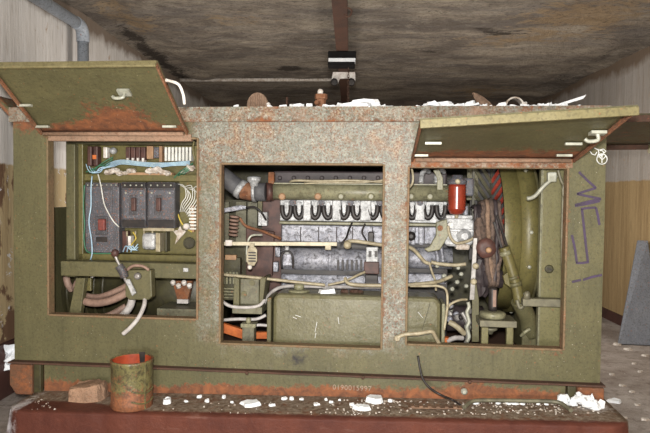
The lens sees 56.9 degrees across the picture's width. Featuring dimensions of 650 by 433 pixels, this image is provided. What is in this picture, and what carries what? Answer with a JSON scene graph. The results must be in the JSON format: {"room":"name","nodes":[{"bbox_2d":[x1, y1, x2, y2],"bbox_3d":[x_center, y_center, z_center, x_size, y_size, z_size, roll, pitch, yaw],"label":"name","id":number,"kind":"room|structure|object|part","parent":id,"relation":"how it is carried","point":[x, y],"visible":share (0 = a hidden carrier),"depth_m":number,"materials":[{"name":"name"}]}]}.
{"room":"abandoned generator room","nodes":[
{"label":"abandoned generator room","id":0,"kind":"room"},
{"bbox_2d":[0,0,209,343],"bbox_3d":[-2.056,-0.261,3.432,0.200,2.730,11.100,1,2,2],"label":"wall","id":1,"kind":"structure","parent":0,"point":[28,32],"depth_m":3.92,"materials":[{"name":"beige paint"}]},
{"bbox_2d":[0,338,14,400],"bbox_3d":[-1.957,0.940,3.471,0.025,0.330,11.100,1,2,2],"label":"baseboard","id":2,"kind":"structure","parent":1,"relation":"attached to","point":[6,389],"depth_m":3.63,"materials":[{"name":"brown paint"}]},
{"bbox_2d":[4,344,14,370],"bbox_3d":[-1.887,0.855,3.614,0.126,0.167,0.062,1,2,2],"label":"crumpled paper","id":3,"kind":"object","parent":2,"relation":"on","point":[9,349],"visible":0.47,"depth_m":3.62,"materials":[{"name":"white paper"}]},
{"bbox_2d":[29,0,89,60],"bbox_3d":[-1.893,-0.138,2.827,0.092,2.531,3.496,1,2,2],"label":"pipe","id":4,"kind":"object","parent":1,"relation":"attached to","point":[82,32],"visible":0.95,"depth_m":4.30,"materials":[{"name":"grey metal"}]},
{"bbox_2d":[0,317,649,432],"bbox_3d":[0.416,1.184,3.379,4.780,0.100,11.100,1,2,2],"label":"floor","id":5,"kind":"structure","parent":0,"point":[618,361],"depth_m":4.10,"materials":[{"name":"concrete"}]},
{"bbox_2d":[6,391,628,432],"bbox_3d":[-0.019,0.988,3.640,2.897,0.265,1.800,1,2,6],"label":"plinth","id":6,"kind":"structure","parent":5,"relation":"on","point":[25,416],"depth_m":2.81,"materials":[{"name":"brown paint"}]},
{"bbox_2d":[68,379,108,402],"bbox_3d":[-1.204,0.881,3.046,0.187,0.085,0.144,1,2,6],"label":"brick piece","id":7,"kind":"object","parent":6,"relation":"on","point":[89,391],"visible":1,"depth_m":2.99,"materials":[{"name":"beige brick"}]},
{"bbox_2d":[110,352,153,412],"bbox_3d":[-0.940,0.803,2.929,0.208,0.243,0.204,1,2,6],"label":"tin can","id":8,"kind":"object","parent":6,"relation":"on","point":[131,373],"visible":1,"depth_m":2.85,"materials":[{"name":"green paint"}]},
{"bbox_2d":[163,397,170,404],"bbox_3d":[-0.778,0.907,2.962,0.043,0.023,0.057,1,2,6],"label":"plaster piece","id":9,"kind":"object","parent":6,"relation":"on","point":[167,400],"visible":1,"depth_m":2.94,"materials":[{"name":"white paint"}]},
{"bbox_2d":[239,399,260,407],"bbox_3d":[-0.361,0.906,2.914,0.094,0.019,0.074,0,2,-23],"label":"plaster piece","id":10,"kind":"object","parent":6,"relation":"on","point":[247,403],"visible":1,"depth_m":2.90,"materials":[{"name":"white paint"}]},
{"bbox_2d":[37,399,599,414],"bbox_3d":[-0.064,0.912,2.881,2.783,0.074,0.206,1,2,4],"label":"crumbs","id":11,"kind":"object","parent":6,"relation":"on","point":[394,401],"visible":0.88,"depth_m":2.83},
{"bbox_2d":[0,60,649,403],"bbox_3d":[0.104,0.129,3.263,3.956,1.641,2.026,1,2,6],"label":"enclosure","id":12,"kind":"object","parent":6,"relation":"on","point":[56,349],"visible":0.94,"depth_m":2.99,"materials":[{"name":"green paint"}]},
{"bbox_3d":[-1.688,-0.586,3.749,0.214,0.196,0.920,1,2,6],"label":"hatch door","id":13,"kind":"part","parent":12,"relation":"part of","materials":[{"name":"green paint"}]},
{"bbox_3d":[-1.564,0.090,3.803,0.030,1.300,1.215,1,2,6],"label":"panel","id":14,"kind":"part","parent":12,"relation":"part of","materials":[{"name":"green paint"}]},
{"bbox_3d":[-1.097,-0.556,2.857,0.782,0.268,0.420,1,2,6],"label":"hatch door","id":15,"kind":"part","parent":12,"relation":"part of","materials":[{"name":"green paint"}]},
{"bbox_2d":[105,303,125,313],"bbox_3d":[-1.200,0.541,3.360,0.180,0.106,0.043,0,2,-12],"label":"power cable","id":16,"kind":"object","parent":12,"relation":"in","point":[119,309],"visible":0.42,"depth_m":3.35,"materials":[{"name":"rubber"}]},
{"bbox_3d":[-1.057,-0.406,3.098,0.763,0.036,0.040,1,2,6],"label":"hinge rail","id":17,"kind":"part","parent":12,"relation":"part of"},
{"bbox_2d":[61,259,195,312],"bbox_3d":[-1.041,0.397,3.237,0.765,0.307,0.100,1,2,6],"label":"support beam","id":18,"kind":"structure","parent":12,"relation":"attached to","point":[71,267],"depth_m":3.21,"materials":[{"name":"green metal"}]},
{"bbox_2d":[66,141,196,276],"bbox_3d":[-1.059,-0.040,3.322,0.769,0.754,0.186,1,2,7],"label":"electrical panel","id":19,"kind":"object","parent":18,"relation":"on","point":[137,200],"visible":0.98,"depth_m":3.31,"materials":[{"name":"green paint"}]},
{"bbox_2d":[63,276,72,291],"bbox_3d":[-1.480,0.388,3.467,0.068,0.100,0.047,-1,2,-33],"label":"power cable","id":20,"kind":"object","parent":19,"relation":"hanging from","point":[67,282],"visible":0.87,"depth_m":3.45,"materials":[{"name":"brown rubber"}]},
{"bbox_2d":[72,280,124,298],"bbox_3d":[-1.255,0.408,3.343,0.400,0.113,0.077,1,2,22],"label":"power cable","id":21,"kind":"object","parent":19,"relation":"hanging from","point":[114,291],"visible":0.46,"depth_m":3.31,"materials":[{"name":"brown rubber"}]},
{"bbox_2d":[73,289,125,306],"bbox_3d":[-1.236,0.430,3.278,0.370,0.121,0.099,1,2,22],"label":"power cable","id":22,"kind":"object","parent":19,"relation":"hanging from","point":[121,295],"visible":0.55,"depth_m":3.24,"materials":[{"name":"brown rubber"}]},
{"bbox_3d":[-1.238,0.127,3.327,0.064,0.028,0.006,1,2,6],"label":"label plate","id":23,"kind":"part","parent":19,"relation":"part of","materials":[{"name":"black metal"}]},
{"bbox_3d":[-1.228,0.045,3.309,0.040,0.063,0.030,1,2,6],"label":"toggle handle","id":24,"kind":"part","parent":19,"relation":"part of","materials":[{"name":"red plastic"}]},
{"bbox_3d":[-1.231,-0.080,3.318,0.115,0.132,0.008,1,2,6],"label":"plate","id":25,"kind":"part","parent":19,"relation":"part of","materials":[{"name":"grey metal"}]},
{"bbox_3d":[-1.186,-0.368,3.356,0.040,0.040,0.040,1,2,6],"label":"toggle knob","id":26,"kind":"part","parent":19,"relation":"part of","materials":[{"name":"metal"}]},
{"bbox_3d":[-1.044,-0.066,3.282,0.025,0.071,0.030,1,2,6],"label":"toggle handle","id":27,"kind":"part","parent":19,"relation":"part of","materials":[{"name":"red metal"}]},
{"bbox_2d":[122,220,145,226],"bbox_3d":[-1.051,0.038,3.299,0.131,0.038,0.010,1,2,6],"label":"vent","id":28,"kind":"object","parent":19,"relation":"attached to","point":[125,223],"depth_m":3.29,"materials":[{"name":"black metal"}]},
{"bbox_3d":[-1.047,-0.066,3.295,0.125,0.159,0.010,1,2,6],"label":"plate","id":29,"kind":"part","parent":19,"relation":"part of","materials":[{"name":"grey metal"}]},
{"bbox_3d":[-1.029,0.226,3.351,0.692,0.036,0.080,1,2,6],"label":"rail","id":30,"kind":"part","parent":19,"relation":"part of","materials":[{"name":"green metal"}]},
{"bbox_3d":[-1.020,-0.215,3.345,0.670,0.036,0.060,1,2,6],"label":"shelf rail","id":31,"kind":"part","parent":19,"relation":"part of","materials":[{"name":"green metal"}]},
{"bbox_3d":[-1.049,-0.081,3.387,0.695,0.676,0.010,1,2,6],"label":"plate","id":32,"kind":"part","parent":19,"relation":"part of","materials":[{"name":"green paint"}]},
{"bbox_3d":[-0.904,-0.066,3.268,0.025,0.070,0.030,1,2,6],"label":"toggle handle","id":33,"kind":"part","parent":19,"relation":"part of","materials":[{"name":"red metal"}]},
{"bbox_3d":[-0.919,0.071,3.325,0.177,0.017,0.020,1,2,6],"label":"screw rail","id":34,"kind":"part","parent":19,"relation":"part of","materials":[{"name":"beige metal"}]},
{"bbox_3d":[-0.892,-0.066,3.280,0.141,0.158,0.010,1,2,6],"label":"plate","id":35,"kind":"part","parent":19,"relation":"part of","materials":[{"name":"grey metal"}]},
{"bbox_2d":[148,220,174,226],"bbox_3d":[-0.896,0.038,3.284,0.147,0.038,0.010,1,2,6],"label":"vent","id":36,"kind":"object","parent":19,"relation":"attached to","point":[151,223],"depth_m":3.28,"materials":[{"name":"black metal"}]},
{"bbox_2d":[111,249,154,299],"bbox_3d":[-1.000,0.302,3.126,0.200,0.270,0.117,1,2,6],"label":"switch","id":37,"kind":"object","parent":18,"relation":"attached to","point":[139,283],"visible":1,"depth_m":3.12,"materials":[{"name":"green paint"}]},
{"bbox_3d":[-1.083,0.188,3.093,0.038,0.042,0.040,1,2,6],"label":"knob","id":38,"kind":"part","parent":37,"relation":"part of","materials":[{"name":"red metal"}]},
{"bbox_3d":[-1.054,0.270,3.099,0.083,0.179,0.029,0,2,-16],"label":"lever","id":39,"kind":"part","parent":37,"relation":"part of","materials":[{"name":"metal"}]},
{"bbox_2d":[119,299,135,313],"bbox_3d":[-1.069,0.498,3.236,0.113,0.129,0.043,2,2,27],"label":"power cable","id":40,"kind":"object","parent":37,"relation":"hanging from","point":[130,305],"visible":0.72,"depth_m":3.21,"materials":[{"name":"white rubber"}]},
{"bbox_3d":[-1.006,0.367,3.110,0.058,0.087,0.012,1,2,6],"label":"blade","id":41,"kind":"part","parent":37,"relation":"part of","materials":[{"name":"metal"}]},
{"bbox_2d":[122,298,146,335],"bbox_3d":[-0.975,0.517,3.090,0.135,0.185,0.058,-1,3,-37],"label":"power cable","id":42,"kind":"object","parent":37,"relation":"hanging from","point":[144,303],"visible":1,"depth_m":3.07,"materials":[{"name":"white rubber"}]},
{"bbox_2d":[61,276,232,322],"bbox_3d":[-1.142,0.445,3.709,1.011,0.590,0.795,1,2,6],"label":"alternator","id":43,"kind":"object","parent":12,"relation":"on","point":[173,297],"visible":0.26,"depth_m":3.52,"materials":[{"name":"green paint"}]},
{"bbox_2d":[157,301,195,315],"bbox_3d":[-0.789,0.558,3.429,0.236,0.116,0.300,1,2,6],"label":"tray","id":44,"kind":"object","parent":43,"relation":"on","point":[172,308],"depth_m":3.29,"materials":[{"name":"grey paint"}]},
{"bbox_3d":[-0.804,0.480,3.398,0.064,0.023,0.020,1,2,6],"label":"foot plate","id":45,"kind":"part","parent":43,"relation":"part of","materials":[{"name":"silver metal"}]},
{"bbox_3d":[-0.627,-0.527,2.536,0.022,0.095,0.109,2,2,34],"label":"handle","id":46,"kind":"part","parent":12,"relation":"part of","materials":[{"name":"white metal"}]},
{"bbox_2d":[223,322,266,338],"bbox_3d":[-0.453,0.642,3.369,0.270,0.084,0.030,1,2,6],"label":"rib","id":47,"kind":"object","parent":12,"relation":"attached to","point":[229,329],"visible":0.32,"depth_m":3.36,"materials":[{"name":"orange metal"}]},
{"bbox_3d":[-0.518,0.641,3.375,0.140,0.084,0.030,1,2,6],"label":"long arm","id":48,"kind":"part","parent":47,"relation":"part of"},
{"bbox_3d":[-0.358,0.664,3.360,0.081,0.038,0.030,1,2,6],"label":"short arm","id":49,"kind":"part","parent":47,"relation":"part of"},
{"bbox_2d":[224,274,270,340],"bbox_3d":[-0.425,0.509,3.245,0.246,0.384,0.191,1,2,6],"label":"box","id":50,"kind":"object","parent":12,"relation":"attached to","point":[250,295],"visible":0.94,"depth_m":3.20,"materials":[{"name":"grey paint"}]},
{"bbox_3d":[-0.406,0.644,3.213,0.065,0.118,0.060,1,2,6],"label":"post","id":51,"kind":"part","parent":50,"relation":"part of","materials":[{"name":"green metal"}]},
{"bbox_2d":[247,92,270,106],"bbox_3d":[-0.351,-0.605,3.211,0.132,0.116,0.047,1,2,6],"label":"disc","id":52,"kind":"object","parent":12,"relation":"on","point":[257,99],"visible":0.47,"depth_m":3.19,"materials":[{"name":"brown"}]},
{"bbox_2d":[289,103,302,105],"bbox_3d":[-0.144,-0.556,3.010,0.070,0.024,0.048,0,2,-10],"label":"flake","id":53,"kind":"object","parent":12,"relation":"on","point":[298,104],"visible":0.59,"depth_m":3.00,"materials":[{"name":"white paint"}]},
{"bbox_3d":[-0.152,0.155,3.038,2.991,1.256,0.041,1,2,6],"label":"panel","id":54,"kind":"part","parent":12,"relation":"part of","materials":[{"name":"green paint"}]},
{"bbox_2d":[315,89,326,105],"bbox_3d":[-0.025,-0.611,3.175,0.063,0.126,0.079,2,2,28],"label":"pipe fitting","id":55,"kind":"object","parent":12,"relation":"on","point":[320,98],"visible":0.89,"depth_m":3.16,"materials":[{"name":"metal"}]},
{"bbox_2d":[224,168,467,335],"bbox_3d":[0.132,0.244,3.469,1.328,1.048,0.758,1,2,6],"label":"engine","id":56,"kind":"object","parent":12,"relation":"on","point":[328,224],"visible":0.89,"depth_m":3.36,"materials":[{"name":"grey metal"}]},
{"bbox_2d":[224,167,274,201],"bbox_3d":[-0.464,-0.187,3.372,0.360,0.211,0.140,1,2,6],"label":"air hose","id":57,"kind":"object","parent":56,"relation":"attached to","point":[252,190],"visible":0.88,"depth_m":3.34,"materials":[{"name":"grey rubber"}]},
{"bbox_2d":[224,200,280,299],"bbox_3d":[-0.443,0.186,3.433,0.303,0.563,0.504,0,2,-25],"label":"panel","id":58,"kind":"object","parent":56,"relation":"attached to","point":[244,220],"visible":0.81,"depth_m":3.44,"materials":[{"name":"green paint"}]},
{"bbox_3d":[-0.525,0.350,3.386,0.103,0.237,0.040,1,2,6],"label":"slat panel","id":59,"kind":"part","parent":58,"relation":"part of","materials":[{"name":"green paint"}]},
{"bbox_3d":[-0.500,0.155,3.588,0.304,0.508,0.020,1,2,6],"label":"plate","id":60,"kind":"part","parent":58,"relation":"part of","materials":[{"name":"green paint"}]},
{"bbox_3d":[-0.392,0.213,3.208,0.060,0.101,0.012,1,2,6],"label":"vent plate","id":61,"kind":"part","parent":58,"relation":"part of","materials":[{"name":"beige metal"}]},
{"bbox_3d":[-0.385,0.171,3.259,0.092,0.153,0.022,0,2,-22],"label":"drop rod","id":62,"kind":"part","parent":58,"relation":"part of","materials":[{"name":"metal"}]},
{"bbox_3d":[-0.373,0.211,3.462,0.163,0.310,0.030,1,2,6],"label":"plate","id":63,"kind":"part","parent":58,"relation":"part of","materials":[{"name":"red metal"}]},
{"bbox_3d":[-0.277,0.341,3.224,0.556,0.068,0.029,1,2,-1],"label":"link rod","id":64,"kind":"part","parent":56,"relation":"part of","materials":[{"name":"beige metal"}]},
{"bbox_3d":[-0.246,0.146,3.211,0.623,0.029,0.012,1,2,6],"label":"control rod","id":65,"kind":"part","parent":56,"relation":"part of","materials":[{"name":"beige metal"}]},
{"bbox_3d":[0.047,0.314,3.419,0.586,0.025,0.100,1,2,6],"label":"dark rail","id":66,"kind":"part","parent":56,"relation":"part of","materials":[{"name":"black metal"}]},
{"bbox_3d":[0.338,0.192,3.189,0.474,0.142,0.041,0,2,-6],"label":"control rod","id":67,"kind":"part","parent":56,"relation":"part of","materials":[{"name":"beige metal"}]},
{"bbox_3d":[0.609,-0.199,3.235,0.054,0.112,0.020,1,2,6],"label":"clamp plate","id":68,"kind":"part","parent":56,"relation":"part of","materials":[{"name":"green paint"}]},
{"bbox_2d":[424,214,473,251],"bbox_3d":[0.672,0.089,3.259,0.268,0.199,0.199,1,2,6],"label":"pump","id":69,"kind":"object","parent":56,"relation":"attached to","point":[458,232],"visible":0.97,"depth_m":3.20,"materials":[{"name":"metal"}]},
{"bbox_2d":[447,175,473,217],"bbox_3d":[0.730,-0.095,3.204,0.189,0.250,0.104,-1,3,-37],"label":"filter","id":70,"kind":"object","parent":69,"relation":"attached to","point":[459,187],"visible":1,"depth_m":3.15,"materials":[{"name":"red paint"}]},
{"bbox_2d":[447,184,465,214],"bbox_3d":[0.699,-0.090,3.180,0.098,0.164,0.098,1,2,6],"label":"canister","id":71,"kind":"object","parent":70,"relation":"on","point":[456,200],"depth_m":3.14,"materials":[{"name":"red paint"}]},
{"bbox_3d":[0.756,-0.013,3.227,0.029,0.087,0.027,1,2,6],"label":"stem","id":72,"kind":"part","parent":70,"relation":"part of","materials":[{"name":"silver metal"}]},
{"bbox_3d":[0.773,-0.159,3.245,0.058,0.096,0.050,1,2,6],"label":"mount arm","id":73,"kind":"part","parent":70,"relation":"part of"},
{"bbox_3d":[0.740,0.161,3.245,0.073,0.032,0.100,1,2,6],"label":"rib plate","id":74,"kind":"part","parent":69,"relation":"part of","materials":[{"name":"white metal"}]},
{"bbox_2d":[445,299,483,342],"bbox_3d":[0.756,0.565,3.275,0.234,0.240,0.284,1,2,6],"label":"motor","id":75,"kind":"object","parent":56,"relation":"attached to","point":[456,318],"visible":0.64,"depth_m":3.20,"materials":[{"name":"metal"}]},
{"bbox_2d":[465,238,478,342],"bbox_3d":[0.768,0.384,3.116,0.078,0.546,0.050,1,2,6],"label":"strut","id":76,"kind":"object","parent":56,"relation":"attached to","point":[473,296],"visible":1,"depth_m":3.12,"materials":[{"name":"metal"}]},
{"bbox_3d":[0.786,0.499,3.137,0.042,0.316,0.012,1,2,6],"label":"plate","id":77,"kind":"part","parent":76,"relation":"part of","materials":[{"name":"green paint"}]},
{"bbox_2d":[470,198,507,297],"bbox_3d":[0.878,0.173,3.221,0.192,0.548,0.300,1,2,6],"label":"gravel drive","id":78,"kind":"object","parent":56,"relation":"attached to","point":[488,225],"visible":0.94,"depth_m":3.16,"materials":[{"name":"metal"}]},
{"bbox_3d":[-0.030,0.077,4.278,2.991,1.324,0.030,1,2,6],"label":"panel","id":79,"kind":"part","parent":12,"relation":"part of","materials":[{"name":"green paint"}]},
{"bbox_2d":[267,283,444,345],"bbox_3d":[0.164,0.552,3.197,0.920,0.378,0.215,1,2,6],"label":"fuel tank","id":80,"kind":"object","parent":12,"relation":"on","point":[298,314],"visible":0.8,"depth_m":3.12,"materials":[{"name":"metal"}]},
{"bbox_2d":[318,287,334,293],"bbox_3d":[0.007,0.390,3.185,0.086,0.026,0.091,0,2,-18],"label":"plaster slab","id":81,"kind":"object","parent":80,"relation":"on","point":[326,290],"visible":1,"depth_m":3.15,"materials":[{"name":"white paint"}]},
{"bbox_2d":[336,99,380,105],"bbox_3d":[0.170,-0.568,3.034,0.246,0.054,0.120,1,2,6],"label":"plaster slab","id":82,"kind":"object","parent":12,"relation":"on","point":[360,102],"visible":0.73,"depth_m":3.01,"materials":[{"name":"white paint"}]},
{"bbox_3d":[0.472,0.602,2.960,0.241,0.097,0.061,0,2,-12],"label":"handle","id":83,"kind":"part","parent":12,"relation":"part of","materials":[{"name":"beige metal"}]},
{"bbox_2d":[426,101,440,105],"bbox_3d":[0.530,-0.548,2.927,0.076,0.030,0.045,2,2,24],"label":"flake","id":84,"kind":"object","parent":12,"relation":"on","point":[433,103],"visible":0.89,"depth_m":2.91,"materials":[{"name":"white paint"}]},
{"bbox_2d":[423,101,451,105],"bbox_3d":[0.565,-0.554,2.995,0.171,0.035,0.099,1,2,6],"label":"plaster slab","id":85,"kind":"object","parent":12,"relation":"on","point":[443,103],"visible":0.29,"depth_m":2.95,"materials":[{"name":"white paint"}]},
{"bbox_2d":[417,356,460,405],"bbox_3d":[0.548,0.794,2.904,0.225,0.206,0.068,1,2,22],"label":"wire","id":86,"kind":"object","parent":12,"relation":"hanging from","point":[418,358],"visible":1,"depth_m":2.90,"materials":[{"name":"metal"}]},
{"bbox_2d":[461,388,467,394],"bbox_3d":[0.684,0.861,2.950,0.031,0.031,0.030,1,2,6],"label":"bolt","id":87,"kind":"object","parent":12,"relation":"attached to","point":[464,391],"visible":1,"depth_m":2.94,"materials":[{"name":"metal"}]},
{"bbox_2d":[464,100,474,105],"bbox_3d":[0.701,-0.548,2.911,0.058,0.032,0.042,1,2,19],"label":"flake","id":88,"kind":"object","parent":12,"relation":"on","point":[468,103],"visible":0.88,"depth_m":2.90,"materials":[{"name":"white paint"}]},
{"bbox_2d":[472,92,492,105],"bbox_3d":[0.831,-0.594,3.128,0.124,0.113,0.077,2,2,33],"label":"scrap","id":89,"kind":"object","parent":12,"relation":"on","point":[478,98],"visible":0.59,"depth_m":3.13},
{"bbox_3d":[0.804,-0.263,2.923,0.765,0.051,0.050,1,2,6],"label":"hinge rail","id":90,"kind":"part","parent":12,"relation":"part of","materials":[{"name":"brown metal"}]},
{"bbox_2d":[476,287,516,344],"bbox_3d":[0.876,0.533,3.063,0.190,0.344,0.160,1,2,6],"label":"stand","id":91,"kind":"object","parent":12,"relation":"on","point":[489,319],"visible":0.82,"depth_m":3.01,"materials":[{"name":"green metal"}]},
{"bbox_3d":[0.801,0.617,3.018,0.032,0.124,0.030,1,2,6],"label":"leg","id":92,"kind":"part","parent":91,"relation":"part of","materials":[{"name":"green paint"}]},
{"bbox_3d":[0.871,0.533,3.064,0.180,0.032,0.160,1,2,6],"label":"plate","id":93,"kind":"part","parent":91,"relation":"part of","materials":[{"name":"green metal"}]},
{"bbox_3d":[0.923,0.614,3.006,0.032,0.123,0.030,1,2,6],"label":"leg","id":94,"kind":"part","parent":91,"relation":"part of","materials":[{"name":"green paint"}]},
{"bbox_2d":[506,97,526,105],"bbox_3d":[0.998,-0.579,3.139,0.118,0.087,0.069,1,2,6],"label":"hoop","id":95,"kind":"object","parent":12,"relation":"on","point":[519,100],"visible":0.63,"depth_m":3.12,"materials":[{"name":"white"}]},
{"bbox_3d":[0.769,-0.341,2.534,0.770,0.151,0.706,1,2,6],"label":"hatch door","id":96,"kind":"part","parent":12,"relation":"part of","materials":[{"name":"green paint"}]},
{"bbox_2d":[514,169,563,345],"bbox_3d":[1.206,0.228,3.291,0.298,1.085,0.712,2,2,29],"label":"radiator","id":97,"kind":"object","parent":12,"relation":"on","point":[546,302],"visible":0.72,"depth_m":3.05,"materials":[{"name":"metal"}]},
{"bbox_2d":[466,169,538,312],"bbox_3d":[1.001,0.093,3.589,0.341,0.961,0.961,1,2,6],"label":"fan shroud","id":98,"kind":"object","parent":97,"relation":"attached to","point":[520,215],"visible":0.42,"depth_m":3.18,"materials":[{"name":"green metal"}]},
{"bbox_3d":[0.855,-0.197,3.482,0.062,0.202,0.020,1,2,6],"label":"corner plate","id":99,"kind":"part","parent":98,"relation":"part of","materials":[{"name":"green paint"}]},
{"bbox_3d":[0.887,-0.068,3.388,0.211,0.469,0.017,-1,3,-45],"label":"guard frame","id":100,"kind":"part","parent":98,"relation":"part of","materials":[{"name":"green paint"}]},
{"bbox_3d":[1.165,0.095,3.573,0.012,0.940,0.940,1,2,6],"label":"shroud plate","id":101,"kind":"part","parent":98,"relation":"part of","materials":[{"name":"green paint"}]},
{"bbox_2d":[499,245,535,339],"bbox_3d":[1.028,0.399,3.139,0.248,0.499,0.118,0,2,-26],"label":"hose","id":102,"kind":"object","parent":97,"relation":"attached to","point":[526,315],"visible":0.89,"depth_m":3.10,"materials":[{"name":"green paint"}]},
{"bbox_3d":[0.942,0.328,3.115,0.040,0.080,0.030,1,2,6],"label":"lever","id":103,"kind":"part","parent":102,"relation":"part of","materials":[{"name":"green paint"}]},
{"bbox_3d":[1.096,0.620,3.256,0.097,0.180,0.200,1,2,6],"label":"tank","id":104,"kind":"part","parent":97,"relation":"part of","materials":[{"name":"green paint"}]},
{"bbox_3d":[1.083,-0.145,2.993,0.147,0.132,0.030,1,2,6],"label":"hook rod","id":105,"kind":"part","parent":97,"relation":"part of","materials":[{"name":"metal"}]},
{"bbox_3d":[1.164,0.203,3.069,0.123,0.980,0.030,1,2,6],"label":"plate","id":106,"kind":"part","parent":97,"relation":"part of","materials":[{"name":"green paint"}]},
{"bbox_3d":[1.156,-0.174,2.938,0.043,0.111,0.019,2,2,29],"label":"locking rod","id":107,"kind":"part","parent":97,"relation":"part of","materials":[{"name":"grey metal"}]},
{"bbox_3d":[1.167,0.131,2.948,0.031,0.464,0.020,-1,2,-30],"label":"locking rod","id":108,"kind":"part","parent":97,"relation":"part of","materials":[{"name":"green metal"}]},
{"bbox_2d":[559,95,585,103],"bbox_3d":[1.199,-0.562,2.953,0.190,0.070,0.060,1,2,6],"label":"plaster slab","id":109,"kind":"object","parent":12,"relation":"on","point":[581,97],"visible":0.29,"depth_m":2.94,"materials":[{"name":"white paint"}]},
{"bbox_3d":[1.762,-0.492,3.484,0.690,0.073,1.140,1,2,6],"label":"hatch door","id":110,"kind":"part","parent":12,"relation":"part of","materials":[{"name":"green paint"}]},
{"bbox_2d":[352,404,370,410],"bbox_3d":[0.174,0.900,2.836,0.090,0.021,0.053,1,2,6],"label":"plaster piece","id":111,"kind":"object","parent":6,"relation":"on","point":[360,407],"visible":1,"depth_m":2.82,"materials":[{"name":"white paint"}]},
{"bbox_2d":[365,394,382,404],"bbox_3d":[0.241,0.893,2.938,0.089,0.026,0.080,1,2,6],"label":"plaster piece","id":112,"kind":"object","parent":6,"relation":"on","point":[373,399],"visible":1,"depth_m":2.92,"materials":[{"name":"white paint"}]},
{"bbox_2d":[408,403,461,409],"bbox_3d":[0.520,0.899,2.839,0.253,0.018,0.042,1,2,6],"label":"strap","id":113,"kind":"object","parent":6,"relation":"on","point":[412,406],"visible":1,"depth_m":2.83,"materials":[{"name":"brown metal"}]},
{"bbox_2d":[462,398,572,411],"bbox_3d":[0.897,0.887,2.831,0.499,0.039,0.100,1,2,6],"label":"rod","id":114,"kind":"object","parent":6,"relation":"on","point":[478,400],"visible":1,"depth_m":2.86,"materials":[{"name":"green metal"}]},
{"bbox_2d":[557,394,569,401],"bbox_3d":[1.143,0.877,2.873,0.062,0.054,0.050,1,2,6],"label":"lump","id":115,"kind":"object","parent":6,"relation":"on","point":[560,397],"visible":0.67,"depth_m":2.86,"materials":[{"name":"white paint"}]},
{"bbox_2d":[563,392,604,410],"bbox_3d":[1.223,0.877,2.824,0.192,0.096,0.108,1,2,6],"label":"heap","id":116,"kind":"object","parent":6,"relation":"on","point":[587,401],"visible":0.95,"depth_m":2.81,"materials":[{"name":"white paint"}]},
{"bbox_2d":[606,398,621,403],"bbox_3d":[1.773,1.129,3.685,0.094,0.019,0.060,1,2,21],"label":"plaster piece","id":117,"kind":"object","parent":5,"relation":"on","point":[613,400],"visible":0.97,"depth_m":3.67,"materials":[{"name":"white paint"}]},
{"bbox_2d":[618,240,649,344],"bbox_3d":[2.691,0.654,5.241,0.353,0.874,0.350,1,2,2],"label":"leaning board","id":118,"kind":"object","parent":5,"relation":"on","point":[635,325],"visible":1,"depth_m":5.20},
{"bbox_2d":[61,0,649,102],"bbox_3d":[0.446,-1.491,3.284,4.780,0.108,11.100,1,2,2],"label":"ceiling","id":119,"kind":"structure","parent":0,"point":[406,50],"depth_m":5.39,"materials":[{"name":"concrete"}]},
{"bbox_2d":[180,78,331,81],"bbox_3d":[-0.801,-1.627,7.137,1.865,0.053,0.044,1,2,2],"label":"conduit pipe","id":120,"kind":"object","parent":119,"relation":"attached to","point":[181,79],"visible":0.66,"depth_m":7.13,"materials":[{"name":"grey metal"}]},
{"bbox_2d":[331,0,352,101],"bbox_3d":[0.093,-1.389,3.452,0.135,0.193,9.000,1,2,2],"label":"rail","id":121,"kind":"object","parent":119,"relation":"attached to","point":[340,8],"visible":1,"depth_m":4.50,"materials":[{"name":"metal"}]},
{"bbox_2d":[328,51,355,68],"bbox_3d":[0.148,-1.360,5.206,0.242,0.128,0.135,1,2,2],"label":"trolley","id":122,"kind":"object","parent":121,"relation":"hanging from","point":[337,59],"visible":1,"depth_m":5.15,"materials":[{"name":"black metal"}]},
{"bbox_3d":[0.143,-1.314,5.215,0.232,0.036,0.120,1,2,2],"label":"plate","id":123,"kind":"part","parent":122,"relation":"part of","materials":[{"name":"black paint"}]},
{"bbox_2d":[347,67,349,100],"bbox_3d":[0.200,-0.983,5.225,0.017,0.664,0.017,-1,3,-44],"label":"chain","id":124,"kind":"object","parent":122,"relation":"hanging from","point":[348,67],"visible":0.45,"depth_m":5.21,"materials":[{"name":"metal"}]},
{"bbox_2d":[331,72,354,85],"bbox_3d":[0.184,-1.387,6.062,0.249,0.140,0.100,1,2,2],"label":"trolley","id":125,"kind":"object","parent":121,"relation":"hanging from","point":[336,76],"visible":0.98,"depth_m":6.05,"materials":[{"name":"white metal"}]},
{"bbox_2d":[210,100,535,106],"bbox_3d":[0.669,-0.429,8.970,4.780,2.730,0.200,1,2,2],"label":"wall","id":126,"kind":"structure","parent":0,"point":[242,103],"depth_m":8.85,"materials":[{"name":"paint"}]},
{"bbox_2d":[536,46,649,315],"bbox_3d":[2.919,-0.199,3.225,0.200,2.730,11.100,1,2,2],"label":"wall","id":127,"kind":"structure","parent":0,"point":[625,82],"depth_m":5.94,"materials":[{"name":"beige paint"}]},
{"bbox_2d":[602,307,622,325],"bbox_3d":[2.795,1.114,3.277,0.020,0.100,11.100,1,2,2],"label":"baseboard","id":128,"kind":"structure","parent":127,"relation":"attached to","point":[616,318],"depth_m":6.06,"materials":[{"name":"brown paint"}]}
]}

